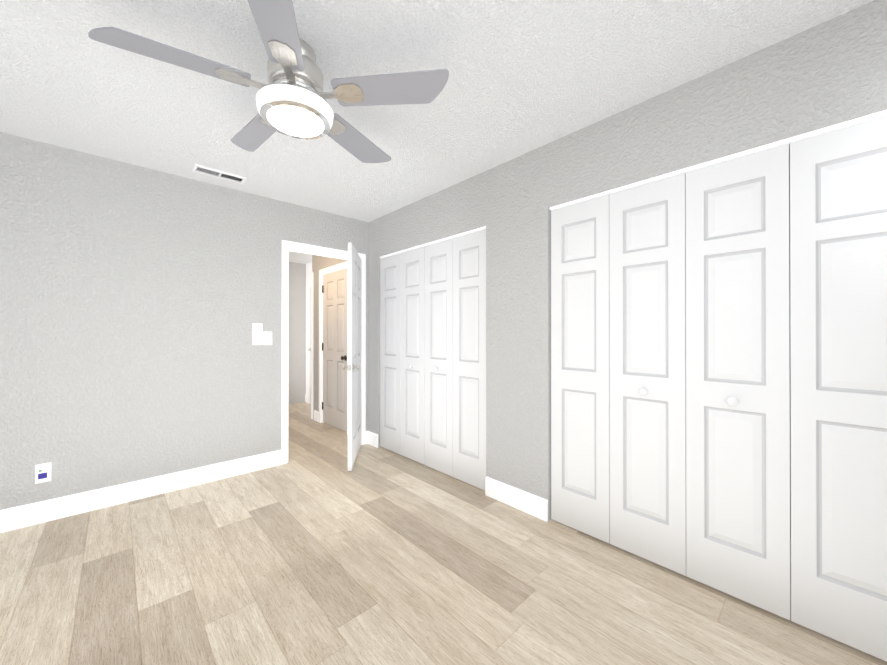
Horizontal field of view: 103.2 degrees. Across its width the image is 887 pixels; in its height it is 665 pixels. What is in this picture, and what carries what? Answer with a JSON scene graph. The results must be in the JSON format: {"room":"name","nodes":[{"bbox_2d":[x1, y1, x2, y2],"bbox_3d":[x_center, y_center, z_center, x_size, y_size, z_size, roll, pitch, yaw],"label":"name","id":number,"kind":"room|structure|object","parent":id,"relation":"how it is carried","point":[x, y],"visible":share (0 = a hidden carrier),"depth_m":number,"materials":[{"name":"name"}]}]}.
{"room":"empty bedroom","nodes":[
{"label":"empty bedroom","id":0,"kind":"room"},
{"bbox_2d":[0,132,367,509],"bbox_3d":[-2.068,-0.001,2.815,3.270,2.440,0.120,0,0,-43],"label":"wall","id":1,"kind":"structure","parent":0,"point":[136,301],"depth_m":2.55,"materials":[{"name":"grey paint"}]},
{"bbox_2d":[35,462,50,483],"bbox_3d":[-2.561,0.902,2.247,0.070,0.120,0.034,0,0,-43],"label":"wall jack","id":2,"kind":"object","parent":1,"relation":"attached to","point":[42,473],"visible":1,"depth_m":2.24,"materials":[{"name":"white plastic"}]},
{"bbox_2d":[0,450,281,532],"bbox_3d":[-2.303,1.151,2.500,2.202,0.135,0.014,0,0,-43],"label":"baseboard","id":3,"kind":"structure","parent":1,"relation":"attached to","point":[22,516],"depth_m":2.52,"materials":[{"name":"white wood"}]},
{"bbox_2d":[252,323,271,344],"bbox_3d":[-1.616,0.016,3.142,0.163,0.192,0.018,0,0,-43],"label":"light switch","id":4,"kind":"object","parent":1,"relation":"attached to","point":[260,336],"visible":1,"depth_m":3.12,"materials":[{"name":"white plastic"}]},
{"bbox_2d":[281,240,365,463],"bbox_3d":[-1.223,0.182,3.602,0.876,2.078,0.152,0,0,-43],"label":"door frame","id":5,"kind":"structure","parent":1,"relation":"attached to","point":[291,246],"depth_m":3.30,"materials":[{"name":"white wood"}]},
{"bbox_2d":[342,242,361,470],"bbox_3d":[-0.861,0.212,3.437,0.159,1.994,0.754,0,0,-7],"label":"bedroom door","id":6,"kind":"structure","parent":1,"relation":"in","point":[354,366],"depth_m":3.25,"materials":[{"name":"white wood"}]},
{"bbox_2d":[288,262,305,403],"bbox_3d":[-3.624,0.006,5.179,4.220,2.440,0.100,0,0,-43],"label":"wall","id":7,"kind":"structure","parent":0,"point":[299,319],"depth_m":6.12,"materials":[{"name":"grey paint"}]},
{"bbox_2d":[305,395,308,402],"bbox_3d":[-2.003,1.160,5.744,0.014,0.135,1.280,0,0,-43],"label":"baseboard","id":8,"kind":"structure","parent":7,"relation":"attached to","point":[306,396],"depth_m":6.13,"materials":[{"name":"white wood"}]},
{"bbox_2d":[306,262,310,394],"bbox_3d":[-1.920,0.007,5.742,0.100,2.440,1.360,0,0,-43],"label":"door frame","id":9,"kind":"structure","parent":0,"point":[308,266],"depth_m":6.17,"materials":[{"name":"white wood"}]},
{"bbox_2d":[307,287,310,403],"bbox_3d":[-2.035,0.218,5.703,0.097,1.994,0.760,0,0,-43],"label":"hall door","id":10,"kind":"structure","parent":9,"relation":"in","point":[309,349],"depth_m":5.96,"materials":[{"name":"white wood"}]},
{"bbox_2d":[311,255,314,418],"bbox_3d":[-1.691,0.005,5.094,0.390,2.440,0.100,0,0,-43],"label":"wall","id":11,"kind":"structure","parent":0,"point":[313,256],"depth_m":4.96,"materials":[{"name":"grey paint"}]},
{"bbox_2d":[0,0,872,263],"bbox_3d":[-1.279,-1.262,2.669,4.220,0.080,6.974,0,0,-43],"label":"ceiling","id":12,"kind":"structure","parent":0,"point":[525,76],"depth_m":1.67,"materials":[{"name":"white paint"}]},
{"bbox_2d":[192,164,245,183],"bbox_3d":[-1.719,-1.216,2.704,0.335,0.011,0.122,0,0,-43],"label":"ceiling vent","id":13,"kind":"object","parent":12,"relation":"in","point":[217,173],"visible":1,"depth_m":2.69,"materials":[{"name":"white metal"}]},
{"bbox_2d":[88,0,448,162],"bbox_3d":[-0.682,-1.064,1.570,1.284,0.322,1.234,0,0,-43],"label":"ceiling fan","id":14,"kind":"object","parent":12,"relation":"hanging from","point":[291,97],"visible":1,"depth_m":1.44,"materials":[{"name":"silver metal"}]},
{"bbox_2d":[0,402,886,664],"bbox_3d":[-1.279,1.248,2.662,4.220,0.060,6.974,0,0,-43],"label":"floor","id":15,"kind":"structure","parent":0,"point":[313,551],"depth_m":1.68,"materials":[{"name":"brown wood"}]},
{"bbox_2d":[315,0,886,520],"bbox_3d":[0.118,-0.001,2.957,0.120,2.440,5.494,0,0,-43],"label":"wall","id":16,"kind":"structure","parent":0,"point":[827,74],"depth_m":2.25,"materials":[{"name":"grey paint"}]},
{"bbox_2d":[311,261,347,434],"bbox_3d":[-1.452,0.185,4.627,0.136,2.078,1.113,0,0,-43],"label":"door frame","id":17,"kind":"structure","parent":16,"relation":"attached to","point":[337,267],"depth_m":4.77,"materials":[{"name":"white wood"}]},
{"bbox_2d":[322,268,346,431],"bbox_3d":[-1.405,0.215,4.499,0.097,1.994,0.728,0,0,-43],"label":"hall door","id":18,"kind":"structure","parent":16,"relation":"in","point":[334,347],"depth_m":4.49,"materials":[{"name":"white wood"}]},
{"bbox_2d":[380,226,485,489],"bbox_3d":[-0.177,0.198,3.200,0.070,2.015,1.481,0,0,-43],"label":"closet door","id":19,"kind":"structure","parent":16,"relation":"in","point":[433,354],"depth_m":3.08,"materials":[{"name":"white wood"}]},
{"bbox_2d":[485,477,547,521],"bbox_3d":[0.494,1.150,2.452,0.014,0.135,0.512,0,0,-43],"label":"baseboard","id":20,"kind":"structure","parent":16,"relation":"attached to","point":[536,506],"depth_m":2.42,"materials":[{"name":"white wood"}]},
{"bbox_2d":[550,110,886,661],"bbox_3d":[1.192,0.194,1.732,0.070,2.015,1.486,0,0,-43],"label":"closet door","id":21,"kind":"structure","parent":16,"relation":"in","point":[696,309],"depth_m":1.58,"materials":[{"name":"white wood"}]},
{"bbox_2d":[789,147,790,539],"bbox_3d":[0.732,0.001,3.530,0.100,2.440,5.494,0,0,-43],"label":"wall","id":22,"kind":"structure","parent":0,"point":[790,371],"depth_m":2.05,"materials":[{"name":"grey"}]}
]}

